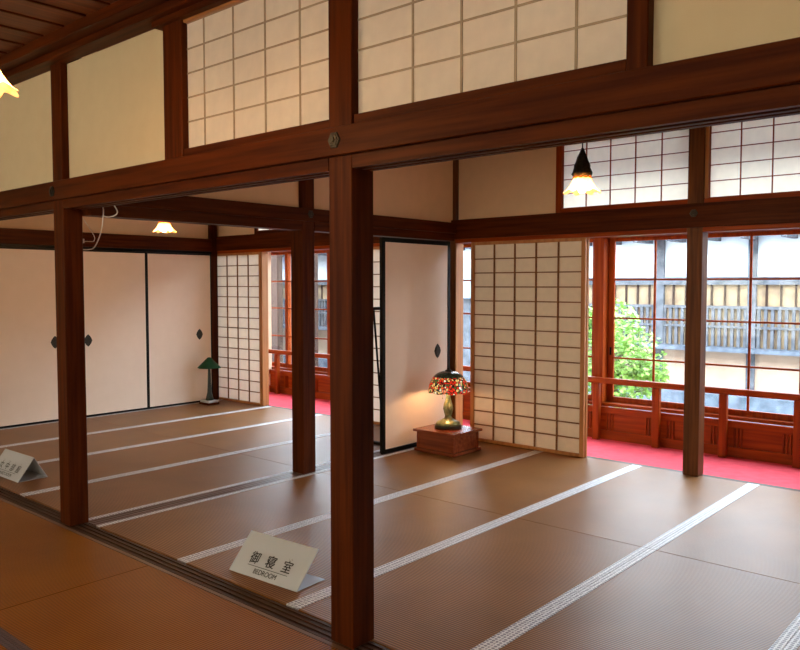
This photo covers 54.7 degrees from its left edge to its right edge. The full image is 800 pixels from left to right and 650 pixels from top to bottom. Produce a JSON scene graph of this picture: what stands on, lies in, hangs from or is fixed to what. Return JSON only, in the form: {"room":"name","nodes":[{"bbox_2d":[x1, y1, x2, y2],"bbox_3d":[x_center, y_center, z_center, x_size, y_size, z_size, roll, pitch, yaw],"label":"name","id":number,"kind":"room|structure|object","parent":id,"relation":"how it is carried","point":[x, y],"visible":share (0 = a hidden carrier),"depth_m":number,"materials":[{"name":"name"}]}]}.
{"room":"traditional japanese tatami room","nodes":[
{"label":"traditional japanese tatami room","id":0,"kind":"room"},
{"bbox_2d":[0,0,152,85],"bbox_3d":[-1.569,-1.664,3.152,11.220,0.040,10.000,3,4,41],"label":"ceiling","id":1,"kind":"structure","parent":0,"point":[22,22],"depth_m":4.29,"materials":[{"name":"red wood"}]},
{"bbox_2d":[0,71,18,97],"bbox_3d":[-1.537,-1.246,2.807,0.258,0.777,0.258,-1,3,-26],"label":"pendant lamp","id":2,"kind":"object","parent":1,"relation":"hanging from","point":[5,86],"visible":1,"depth_m":2.91,"materials":[{"name":"yellow glass"}]},
{"bbox_2d":[153,222,175,232],"bbox_3d":[-2.333,-1.399,7.628,0.224,0.966,0.224,-1,3,-26],"label":"pendant lamp","id":3,"kind":"object","parent":1,"relation":"hanging from","point":[165,227],"visible":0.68,"depth_m":7.60,"materials":[{"name":"white glass"}]},
{"bbox_2d":[563,143,600,195],"bbox_3d":[1.109,-1.266,4.685,0.224,0.930,0.224,-1,3,-26],"label":"pendant lamp","id":4,"kind":"object","parent":1,"relation":"hanging from","point":[582,173],"visible":0.92,"depth_m":4.66,"materials":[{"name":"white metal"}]},
{"bbox_2d":[0,29,164,191],"bbox_3d":[-3.141,-1.317,5.811,5.140,0.735,0.040,3,4,41],"label":"wall","id":5,"kind":"structure","parent":0,"point":[116,92],"depth_m":4.63,"materials":[{"name":"beige paint"}]},
{"bbox_2d":[0,0,203,84],"bbox_3d":[-1.022,-1.634,3.779,11.020,0.102,0.200,3,4,41],"label":"ceiling beam","id":6,"kind":"structure","parent":5,"relation":"attached to","point":[121,20],"depth_m":4.40,"materials":[{"name":"red wood"}]},
{"bbox_2d":[151,0,231,30],"bbox_3d":[-0.795,-1.561,3.670,1.310,0.032,0.070,3,4,41],"label":"trim","id":7,"kind":"structure","parent":5,"relation":"attached to","point":[205,5],"depth_m":3.87,"materials":[{"name":"red wood"}]},
{"bbox_2d":[0,214,207,238],"bbox_3d":[-3.777,-1.502,8.981,0.040,0.900,3.800,3,4,41],"label":"wall","id":8,"kind":"structure","parent":0,"point":[42,222],"depth_m":9.37,"materials":[{"name":"paint"}]},
{"bbox_2d":[217,226,253,236],"bbox_3d":[-2.158,-1.595,10.206,0.860,0.840,0.040,3,4,41],"label":"wall","id":9,"kind":"structure","parent":0,"point":[221,230],"depth_m":10.25,"materials":[{"name":"paint"}]},
{"bbox_2d":[256,230,289,233],"bbox_3d":[-1.375,-1.163,9.536,1.168,0.038,0.088,3,4,41],"label":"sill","id":10,"kind":"structure","parent":9,"relation":"attached to","point":[265,231],"depth_m":9.70,"materials":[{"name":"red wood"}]},
{"bbox_2d":[218,252,271,399],"bbox_3d":[-5.481,-0.310,7.215,0.080,3.100,10.850,3,4,41],"label":"wall","id":11,"kind":"structure","parent":0,"point":[269,253],"depth_m":11.26,"materials":[{"name":"paint"}]},
{"bbox_2d":[0,247,57,427],"bbox_3d":[-4.108,0.127,8.552,0.028,1.955,0.963,3,4,41],"label":"sliding door","id":12,"kind":"structure","parent":11,"relation":"in","point":[28,339],"depth_m":8.54,"materials":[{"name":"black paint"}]},
{"bbox_2d":[0,402,198,428],"bbox_3d":[-3.746,1.114,9.075,0.100,0.066,3.780,3,4,41],"label":"trim","id":13,"kind":"structure","parent":11,"relation":"attached to","point":[195,402],"depth_m":9.28,"materials":[{"name":"black paint"}]},
{"bbox_2d":[208,225,218,399],"bbox_3d":[-2.524,-0.506,10.413,0.090,3.036,0.105,3,4,41],"label":"post","id":14,"kind":"object","parent":13,"relation":"on","point":[212,229],"visible":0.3,"depth_m":10.40,"materials":[{"name":"red wood"}]},
{"bbox_2d":[0,228,211,253],"bbox_3d":[-3.757,-0.974,8.929,0.085,0.200,3.708,3,4,41],"label":"lintel beam","id":15,"kind":"structure","parent":14,"relation":"attached to","point":[9,237],"depth_m":9.28,"materials":[{"name":"red wood"}]},
{"bbox_2d":[83,250,148,416],"bbox_3d":[-3.473,0.089,9.277,0.028,1.955,0.963,3,4,41],"label":"sliding door","id":16,"kind":"structure","parent":11,"relation":"in","point":[115,282],"depth_m":9.32,"materials":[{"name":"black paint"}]},
{"bbox_2d":[0,497,347,649],"bbox_3d":[-0.988,1.379,3.951,10.950,0.060,0.023,3,4,41],"label":"trim","id":17,"kind":"structure","parent":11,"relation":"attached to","point":[272,618],"depth_m":4.01,"materials":[{"name":"brown wood"}]},
{"bbox_2d":[146,252,212,408],"bbox_3d":[-2.840,0.052,9.999,0.028,1.955,0.955,3,4,41],"label":"sliding door","id":18,"kind":"structure","parent":11,"relation":"in","point":[179,292],"depth_m":9.96,"materials":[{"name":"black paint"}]},
{"bbox_2d":[0,487,390,649],"bbox_3d":[-0.938,1.376,4.007,10.950,0.061,0.128,3,4,41],"label":"sliding door track","id":19,"kind":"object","parent":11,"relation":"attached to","point":[317,627],"depth_m":4.10,"materials":[{"name":"brown wood"}]},
{"bbox_2d":[50,59,88,525],"bbox_3d":[-2.127,-0.226,4.977,0.133,3.038,0.127,3,4,41],"label":"wooden post","id":20,"kind":"object","parent":19,"relation":"on","point":[68,225],"visible":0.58,"depth_m":4.94,"materials":[{"name":"red wood"}]},
{"bbox_2d":[82,217,94,242],"bbox_3d":[-2.075,-0.640,5.067,0.168,0.204,0.082,3,4,41],"label":"cable","id":21,"kind":"object","parent":20,"relation":"attached to","point":[82,217],"visible":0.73,"depth_m":5.08,"materials":[{"name":"white plastic"}]},
{"bbox_2d":[0,37,799,220],"bbox_3d":[-0.949,-0.769,3.885,10.990,0.172,0.171,3,4,41],"label":"lintel beam","id":22,"kind":"structure","parent":20,"relation":"attached to","point":[757,82],"depth_m":2.71,"materials":[{"name":"red wood"}]},
{"bbox_2d":[83,206,117,249],"bbox_3d":[-1.961,-0.632,4.970,0.473,0.290,0.082,3,4,41],"label":"cable","id":23,"kind":"object","parent":22,"relation":"hanging from","point":[114,206],"visible":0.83,"depth_m":4.96,"materials":[{"name":"white plastic"}]},
{"bbox_2d":[163,20,188,159],"bbox_3d":[-1.147,-1.228,4.061,0.170,0.724,0.112,3,4,41],"label":"post","id":24,"kind":"object","parent":22,"relation":"on","point":[175,52],"visible":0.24,"depth_m":4.00,"materials":[{"name":"red wood"}]},
{"bbox_2d":[626,0,653,69],"bbox_3d":[0.761,-1.127,2.394,0.070,0.694,0.112,3,4,41],"label":"post","id":25,"kind":"object","parent":22,"relation":"on","point":[640,13],"visible":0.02,"depth_m":2.36,"materials":[{"name":"red wood"}]},
{"bbox_2d":[328,0,373,648],"bbox_3d":[-0.207,-0.140,3.303,0.138,3.038,0.133,3,4,41],"label":"wooden post","id":26,"kind":"object","parent":19,"relation":"on","point":[350,189],"visible":1,"depth_m":3.27,"materials":[{"name":"red wood"}]},
{"bbox_2d":[184,120,328,155],"bbox_3d":[-0.671,-0.869,3.667,1.084,0.045,0.105,3,4,41],"label":"sill","id":27,"kind":"structure","parent":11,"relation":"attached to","point":[324,124],"depth_m":3.58,"materials":[{"name":"red wood"}]},
{"bbox_2d":[187,0,328,147],"bbox_3d":[-0.682,-1.210,3.636,1.082,0.637,0.020,3,4,41],"label":"transom","id":28,"kind":"object","parent":27,"relation":"on","point":[255,66],"visible":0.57,"depth_m":3.61,"materials":[{"name":"beige paper"}]},
{"bbox_2d":[455,243,462,424],"bbox_3d":[0.602,0.158,7.875,0.012,1.970,0.123,3,4,41],"label":"door frame","id":29,"kind":"structure","parent":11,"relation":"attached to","point":[458,246],"depth_m":7.86,"materials":[{"name":"brown wood"}]},
{"bbox_2d":[220,399,799,490],"bbox_3d":[1.686,1.222,7.024,11.020,0.059,0.060,3,4,41],"label":"trim","id":30,"kind":"structure","parent":11,"relation":"attached to","point":[220,399],"depth_m":6.52,"materials":[{"name":"brown wood"}]},
{"bbox_2d":[269,369,792,464],"bbox_3d":[1.314,0.969,8.502,9.740,0.354,0.035,3,4,41],"label":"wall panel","id":31,"kind":"structure","parent":11,"relation":"attached to","point":[746,440],"depth_m":7.37,"materials":[{"name":"red wood"}]},
{"bbox_2d":[82,52,452,221],"bbox_3d":[-0.742,-1.377,6.348,0.040,0.880,3.830,3,4,41],"label":"wall","id":32,"kind":"structure","parent":0,"point":[425,191],"depth_m":7.15,"materials":[{"name":"paint"}]},
{"bbox_2d":[459,147,555,219],"bbox_3d":[1.025,-1.452,7.423,1.120,0.840,0.040,3,4,41],"label":"wall","id":33,"kind":"structure","parent":0,"point":[523,182],"depth_m":7.39,"materials":[{"name":"paint"}]},
{"bbox_2d":[561,200,687,212],"bbox_3d":[1.921,-1.015,6.656,1.153,0.038,0.088,3,4,41],"label":"sill","id":34,"kind":"structure","parent":33,"relation":"attached to","point":[676,202],"depth_m":6.59,"materials":[{"name":"red wood"}]},
{"bbox_2d":[562,129,688,208],"bbox_3d":[1.914,-1.357,6.631,1.153,0.644,0.028,3,4,41],"label":"transom","id":35,"kind":"object","parent":34,"relation":"on","point":[650,167],"visible":0.66,"depth_m":6.57,"materials":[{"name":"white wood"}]},
{"bbox_2d":[271,229,799,252],"bbox_3d":[2.155,-1.352,7.809,11.720,0.940,0.120,3,4,41],"label":"wall","id":36,"kind":"structure","parent":0,"point":[782,229],"depth_m":7.45,"materials":[{"name":"red wood"}]},
{"bbox_2d":[283,370,789,426],"bbox_3d":[9.762,0.923,26.421,70.000,0.150,37.500,3,4,41],"label":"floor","id":37,"kind":"structure","parent":0,"point":[283,370],"depth_m":12.89,"materials":[{"name":"wood"}]},
{"bbox_2d":[271,255,282,370],"bbox_3d":[-5.092,-0.501,19.539,7.400,3.400,0.900,3,4,41],"label":"window","id":38,"kind":"structure","parent":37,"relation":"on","point":[276,260],"depth_m":17.35,"materials":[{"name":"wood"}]},
{"bbox_2d":[314,253,318,374],"bbox_3d":[-1.876,-0.677,16.619,0.190,4.050,0.160,3,4,41],"label":"window","id":39,"kind":"structure","parent":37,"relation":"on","point":[316,254],"depth_m":16.59,"materials":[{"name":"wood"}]},
{"bbox_2d":[463,244,470,386],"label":"window","id":40,"kind":"structure","parent":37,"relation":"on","point":[466,261],"depth_m":15.23,"materials":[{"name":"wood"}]},
{"bbox_2d":[282,234,799,414],"bbox_3d":[6.340,-1.064,15.181,29.300,4.970,4.750,3,4,41],"label":"neighboring building","id":41,"kind":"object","parent":37,"relation":"on","point":[774,256],"visible":0.16,"depth_m":13.58,"materials":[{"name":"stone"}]},
{"bbox_2d":[588,298,670,409],"bbox_3d":[2.934,0.633,10.773,1.203,2.042,1.584,-1,3,-21],"label":"maple tree","id":42,"kind":"object","parent":37,"relation":"on","point":[643,370],"visible":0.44,"depth_m":10.43,"materials":[{"name":"green plant"}]},
{"bbox_2d":[653,0,799,64],"bbox_3d":[1.997,-1.087,1.321,3.205,0.735,0.040,3,4,41],"label":"wall","id":43,"kind":"structure","parent":0,"point":[683,29],"depth_m":2.25,"materials":[{"name":"beige paint"}]},
{"bbox_2d":[354,59,625,122],"bbox_3d":[0.290,-0.825,2.828,1.185,0.045,0.105,3,4,41],"label":"sill","id":44,"kind":"structure","parent":43,"relation":"attached to","point":[620,65],"depth_m":2.71,"materials":[{"name":"red wood"}]},
{"bbox_2d":[358,0,626,112],"bbox_3d":[0.278,-1.167,2.797,1.184,0.637,0.020,3,4,41],"label":"transom","id":45,"kind":"object","parent":44,"relation":"on","point":[409,51],"visible":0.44,"depth_m":2.81,"materials":[{"name":"beige paper"}]},
{"bbox_3d":[-1.322,1.478,3.596,11.320,0.100,10.950,3,4,41],"label":"floor","id":46,"kind":"structure","parent":0,"visible":0},
{"bbox_2d":[0,636,19,649],"bbox_3d":[-2.293,1.414,3.249,1.927,0.062,0.952,3,4,41],"label":"mat","id":47,"kind":"object","parent":46,"relation":"on","point":[4,644],"visible":1,"depth_m":3.33,"materials":[{"name":"fabric"}]},
{"bbox_2d":[0,418,127,446],"bbox_3d":[-3.960,1.170,8.020,0.957,0.062,1.929,3,4,41],"label":"mat","id":48,"kind":"object","parent":46,"relation":"on","point":[43,431],"visible":0.42,"depth_m":8.21,"materials":[{"name":"fabric"}]},
{"bbox_2d":[0,502,147,609],"bbox_3d":[-2.413,1.346,4.583,1.927,0.062,0.894,3,4,41],"label":"mat","id":49,"kind":"object","parent":46,"relation":"on","point":[40,558],"visible":0.71,"depth_m":4.36,"materials":[{"name":"fabric"}]},
{"bbox_2d":[0,428,174,461],"bbox_3d":[-3.243,1.202,7.393,0.942,0.062,1.929,3,4,41],"label":"mat","id":50,"kind":"object","parent":46,"relation":"on","point":[44,450],"visible":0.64,"depth_m":7.59,"materials":[{"name":"fabric"}]},
{"bbox_2d":[0,439,235,495],"bbox_3d":[-2.523,1.234,6.763,0.967,0.062,1.929,3,4,41],"label":"mat","id":51,"kind":"object","parent":46,"relation":"on","point":[122,461],"visible":0.56,"depth_m":6.81,"materials":[{"name":"wicker"}]},
{"bbox_2d":[0,449,47,482],"bbox_3d":[-3.125,1.137,6.326,0.525,0.179,0.240,2,4,40],"label":"sign","id":52,"kind":"object","parent":51,"relation":"on","point":[17,467],"visible":1,"depth_m":6.26,"materials":[{"name":"white"}]},
{"bbox_2d":[23,453,292,519],"bbox_3d":[-1.796,1.267,6.128,0.959,0.062,1.929,3,4,41],"label":"mat","id":53,"kind":"object","parent":46,"relation":"on","point":[137,490],"visible":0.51,"depth_m":6.05,"materials":[{"name":"wicker"}]},
{"bbox_2d":[0,566,337,649],"bbox_3d":[-0.961,1.411,3.314,1.927,0.062,0.894,3,4,41],"label":"mat","id":54,"kind":"object","parent":46,"relation":"on","point":[145,608],"visible":1,"depth_m":3.58,"materials":[{"name":"wicker"}]},
{"bbox_2d":[87,399,268,426],"bbox_3d":[-2.675,1.095,9.486,0.957,0.062,1.967,3,4,41],"label":"mat","id":55,"kind":"object","parent":46,"relation":"on","point":[186,411],"visible":0.54,"depth_m":9.36,"materials":[{"name":"wicker"}]},
{"bbox_2d":[198,357,220,405],"bbox_3d":[-2.481,0.727,10.062,0.281,0.613,0.281,1,3,19],"label":"lamp","id":56,"kind":"object","parent":55,"relation":"on","point":[209,363],"visible":1,"depth_m":10.03,"materials":[{"name":"green metal"}]},
{"bbox_2d":[217,252,261,405],"bbox_3d":[-2.134,0.039,10.203,0.970,1.970,0.028,3,4,41],"label":"lattice screen","id":57,"kind":"object","parent":55,"relation":"on","point":[239,274],"visible":0.98,"depth_m":10.18,"materials":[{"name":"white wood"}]},
{"bbox_2d":[260,252,268,405],"bbox_3d":[-1.732,0.054,9.902,0.028,1.970,0.103,3,4,41],"label":"post","id":58,"kind":"object","parent":55,"relation":"on","point":[263,255],"visible":1,"depth_m":9.88,"materials":[{"name":"brown wood"}]},
{"bbox_2d":[128,406,319,438],"bbox_3d":[-1.958,1.127,8.859,0.942,0.062,1.967,3,4,41],"label":"mat","id":59,"kind":"object","parent":46,"relation":"on","point":[183,428],"visible":0.56,"depth_m":8.75,"materials":[{"name":"wicker"}]},
{"bbox_2d":[97,471,403,561],"bbox_3d":[-0.959,1.304,5.397,0.967,0.062,1.929,3,4,41],"label":"mat","id":60,"kind":"object","parent":46,"relation":"on","point":[182,532],"visible":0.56,"depth_m":5.17,"materials":[{"name":"wicker"}]},
{"bbox_2d":[87,446,416,526],"bbox_3d":[-0.749,1.249,6.482,0.140,0.061,3.840,3,4,41],"label":"trim","id":61,"kind":"structure","parent":46,"relation":"on","point":[136,512],"depth_m":5.67,"materials":[{"name":"brown wood"}]},
{"bbox_2d":[291,179,315,473],"bbox_3d":[-0.798,-0.297,6.356,0.142,3.038,0.135,3,4,41],"label":"wooden post","id":62,"kind":"object","parent":61,"relation":"on","point":[302,241],"visible":0.58,"depth_m":6.33,"materials":[{"name":"red wood"}]},
{"bbox_2d":[82,196,455,240],"bbox_3d":[-0.757,-0.860,6.361,0.216,0.177,3.800,3,4,41],"label":"cross beam","id":63,"kind":"structure","parent":62,"relation":"attached to","point":[185,209],"depth_m":5.83,"materials":[{"name":"red wood"}]},
{"bbox_2d":[380,314,380,452],"bbox_3d":[0.147,0.175,7.442,0.026,1.981,0.985,3,4,41],"label":"sliding door","id":64,"kind":"structure","parent":61,"relation":"on","point":[380,314],"depth_m":7.09,"materials":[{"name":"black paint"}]},
{"bbox_2d":[380,237,449,454],"bbox_3d":[0.164,0.177,7.399,0.028,1.981,1.007,3,4,41],"label":"sliding door","id":65,"kind":"structure","parent":61,"relation":"on","point":[414,273],"depth_m":7.32,"materials":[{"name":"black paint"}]},
{"bbox_2d":[179,414,375,451],"bbox_3d":[-1.238,1.159,8.230,0.967,0.062,1.967,3,4,41],"label":"mat","id":66,"kind":"object","parent":46,"relation":"on","point":[263,435],"visible":0.54,"depth_m":7.94,"materials":[{"name":"wicker"}]},
{"bbox_2d":[373,247,379,424],"bbox_3d":[0.007,0.135,8.332,1.100,1.970,0.028,3,4,41],"label":"lattice screen","id":67,"kind":"object","parent":66,"relation":"on","point":[376,250],"visible":0.02,"depth_m":8.56,"materials":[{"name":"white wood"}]},
{"bbox_2d":[236,425,379,465],"bbox_3d":[-0.532,1.193,7.570,0.959,0.062,1.902,3,4,41],"label":"mat","id":68,"kind":"object","parent":46,"relation":"on","point":[279,453],"visible":0.28,"depth_m":7.22,"materials":[{"name":"wicker"}]},
{"bbox_2d":[373,307,379,444],"bbox_3d":[-0.084,0.489,7.570,0.270,1.343,0.670,3,4,41],"label":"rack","id":69,"kind":"object","parent":68,"relation":"on","point":[374,308],"visible":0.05,"depth_m":7.35,"materials":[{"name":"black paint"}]},
{"bbox_2d":[327,250,329,375],"bbox_3d":[-0.902,0.021,10.518,0.108,2.080,0.150,3,4,41],"label":"window post","id":70,"kind":"object","parent":46,"relation":"on","point":[328,251],"visible":0.1,"depth_m":10.47,"materials":[{"name":"red wood"}]},
{"bbox_2d":[182,492,511,607],"bbox_3d":[-0.239,1.336,4.768,0.939,0.062,1.929,3,4,41],"label":"mat","id":71,"kind":"object","parent":46,"relation":"on","point":[407,525],"visible":0.58,"depth_m":4.77,"materials":[{"name":"wicker"}]},
{"bbox_2d":[229,530,324,591],"bbox_3d":[-0.664,1.251,4.138,0.515,0.178,0.209,2,4,37],"label":"sign","id":72,"kind":"object","parent":71,"relation":"on","point":[286,564],"visible":1,"depth_m":4.10,"materials":[{"name":"white paper"}]},
{"bbox_2d":[318,442,536,491],"bbox_3d":[0.305,1.230,6.838,0.967,0.062,1.902,3,4,41],"label":"mat","id":73,"kind":"object","parent":46,"relation":"on","point":[409,469],"visible":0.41,"depth_m":6.69,"materials":[{"name":"wicker"}]},
{"bbox_2d":[413,424,481,457],"bbox_3d":[0.448,1.073,7.257,0.486,0.208,0.441,3,4,41],"label":"lamp stand","id":74,"kind":"object","parent":73,"relation":"on","point":[464,440],"visible":0.9,"depth_m":7.12,"materials":[{"name":"red wood"}]},
{"bbox_2d":[428,367,468,429],"bbox_3d":[0.456,0.682,7.273,0.380,0.573,0.382,3,4,41],"label":"table lamp","id":75,"kind":"object","parent":74,"relation":"on","point":[448,382],"visible":1,"depth_m":7.17,"materials":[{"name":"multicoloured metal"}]},
{"bbox_2d":[447,160,461,418],"bbox_3d":[0.546,-0.375,7.896,0.134,3.040,0.127,3,4,41],"label":"post","id":76,"kind":"object","parent":46,"relation":"on","point":[455,162],"visible":0.08,"depth_m":7.82,"materials":[{"name":"brown wood"}]},
{"bbox_2d":[292,517,648,649],"bbox_3d":[0.473,1.368,4.145,0.950,0.062,1.929,3,4,41],"label":"mat","id":77,"kind":"object","parent":46,"relation":"on","point":[472,591],"visible":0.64,"depth_m":4.02,"materials":[{"name":"wicker"}]},
{"bbox_2d":[407,451,636,515],"bbox_3d":[1.045,1.261,6.234,0.939,0.062,1.967,3,4,41],"label":"mat","id":78,"kind":"object","parent":46,"relation":"on","point":[515,486],"visible":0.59,"depth_m":6.11,"materials":[{"name":"wicker"}]},
{"bbox_2d":[470,237,586,457],"bbox_3d":[1.181,0.187,7.306,1.250,1.970,0.028,3,4,41],"label":"lattice screen","id":79,"kind":"object","parent":78,"relation":"on","point":[528,337],"visible":0.9,"depth_m":7.27,"materials":[{"name":"beige paper"}]},
{"bbox_2d":[584,238,589,456],"bbox_3d":[1.209,0.186,7.330,1.250,1.970,0.028,3,4,41],"label":"lattice screen","id":80,"kind":"object","parent":78,"relation":"on","point":[588,239],"visible":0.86,"depth_m":6.91,"materials":[{"name":"brown wood"}]},
{"bbox_2d":[269,392,799,489],"bbox_3d":[1.755,1.194,7.565,11.610,0.051,0.840,3,4,41],"label":"carpet","id":81,"kind":"object","parent":46,"relation":"on","point":[782,475],"visible":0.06,"depth_m":6.87,"materials":[{"name":"carpet"}]},
{"bbox_2d":[269,349,799,467],"bbox_3d":[1.343,0.809,8.359,9.720,0.628,0.060,3,4,41],"label":"veranda railing","id":82,"kind":"object","parent":81,"relation":"on","point":[656,387],"visible":0.35,"depth_m":7.34,"materials":[{"name":"red wood"}]},
{"bbox_2d":[592,238,608,406],"bbox_3d":[2.063,0.154,7.927,0.108,2.080,0.150,3,4,41],"label":"window post","id":83,"kind":"object","parent":46,"relation":"on","point":[601,245],"visible":0.58,"depth_m":7.86,"materials":[{"name":"red wood"}]},
{"bbox_2d":[512,465,752,547],"bbox_3d":[1.758,1.293,5.611,0.950,0.062,1.967,3,4,41],"label":"mat","id":84,"kind":"object","parent":46,"relation":"on","point":[641,506],"visible":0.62,"depth_m":5.45,"materials":[{"name":"wicker"}]},
{"bbox_2d":[682,127,707,476],"bbox_3d":[2.406,-0.292,6.272,0.126,3.040,0.125,3,4,41],"label":"wooden post","id":85,"kind":"object","parent":84,"relation":"on","point":[697,240],"visible":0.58,"depth_m":6.24,"materials":[{"name":"brown wood"}]},
{"bbox_2d":[216,196,799,253],"bbox_3d":[1.661,-0.892,6.864,10.990,0.228,0.170,3,4,41],"label":"lintel beam","id":86,"kind":"structure","parent":85,"relation":"attached to","point":[780,213],"depth_m":6.66,"materials":[{"name":"red wood"}]},
{"bbox_2d":[556,146,562,212],"bbox_3d":[1.465,-1.377,7.037,0.055,0.730,0.088,3,4,41],"label":"post","id":87,"kind":"object","parent":86,"relation":"on","point":[559,150],"visible":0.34,"depth_m":7.00,"materials":[{"name":"red wood"}]},
{"bbox_2d":[704,191,799,202],"bbox_3d":[2.903,-0.971,5.797,1.198,0.038,0.088,3,4,41],"label":"sill","id":88,"kind":"structure","parent":86,"relation":"on","point":[786,194],"depth_m":5.92,"materials":[{"name":"red wood"}]},
{"bbox_2d":[704,126,709,197],"bbox_3d":[2.463,-1.333,6.165,0.026,0.644,0.088,3,4,41],"label":"door frame","id":89,"kind":"structure","parent":88,"relation":"on","point":[707,144],"depth_m":6.13,"materials":[{"name":"brown wood"}]},
{"bbox_2d":[709,114,799,197],"bbox_3d":[2.907,-1.313,5.763,1.170,0.644,0.028,3,4,41],"label":"transom","id":90,"kind":"object","parent":88,"relation":"on","point":[762,156],"visible":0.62,"depth_m":5.92,"materials":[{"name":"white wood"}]},
{"bbox_2d":[485,549,799,649],"bbox_3d":[1.191,1.401,3.518,0.951,0.062,1.929,3,4,41],"label":"mat","id":91,"kind":"object","parent":46,"relation":"on","point":[656,600],"visible":1,"depth_m":3.67,"materials":[{"name":"wicker"}]},
{"bbox_2d":[649,484,799,583],"bbox_3d":[2.476,1.325,4.984,0.951,0.062,1.967,3,4,41],"label":"mat","id":92,"kind":"object","parent":46,"relation":"on","point":[756,530],"visible":0.75,"depth_m":4.78,"materials":[{"name":"wicker"}]},
{"bbox_2d":[783,629,799,649],"bbox_3d":[1.909,1.433,2.890,0.950,0.062,1.929,3,4,41],"label":"mat","id":93,"kind":"object","parent":46,"relation":"on","point":[794,643],"visible":1,"depth_m":3.35,"materials":[{"name":"fabric"}]},
{"bbox_3d":[5.751,0.320,4.704,1.910,2.080,0.140,3,4,41],"label":"wall","id":94,"kind":"structure","parent":0,"visible":0},
{"bbox_2d":[271,252,291,366],"bbox_3d":[-1.947,-0.234,11.486,0.966,1.670,0.032,3,4,41],"label":"window","id":95,"kind":"structure","parent":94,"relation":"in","point":[276,253],"depth_m":11.18,"materials":[{"name":"red wood"}]},
{"bbox_2d":[285,250,326,371],"bbox_3d":[-1.289,-0.202,10.865,0.966,1.670,0.032,3,4,41],"label":"window","id":96,"kind":"structure","parent":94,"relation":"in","point":[287,341],"depth_m":11.13,"materials":[{"name":"red wood"}]},
{"bbox_2d":[272,366,792,426],"bbox_3d":[2.093,0.802,7.940,11.640,0.034,0.140,3,4,41],"label":"trim","id":97,"kind":"structure","parent":94,"relation":"attached to","point":[607,403],"depth_m":7.38,"materials":[{"name":"red wood"}]},
{"bbox_2d":[588,239,593,399],"bbox_3d":[1.676,-0.069,8.274,0.966,1.670,0.032,3,4,41],"label":"window","id":98,"kind":"structure","parent":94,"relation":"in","point":[591,240],"depth_m":7.98,"materials":[{"name":"red wood"}]},
{"bbox_2d":[607,235,686,408],"bbox_3d":[2.501,-0.034,7.599,0.966,1.670,0.032,3,4,41],"label":"window","id":99,"kind":"structure","parent":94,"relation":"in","point":[612,241],"depth_m":7.79,"materials":[{"name":"red wood"}]},
{"bbox_2d":[704,230,799,421],"bbox_3d":[3.158,-0.002,6.978,0.966,1.670,0.032,3,4,41],"label":"window","id":100,"kind":"structure","parent":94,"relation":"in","point":[747,413],"depth_m":6.96,"materials":[{"name":"red wood"}]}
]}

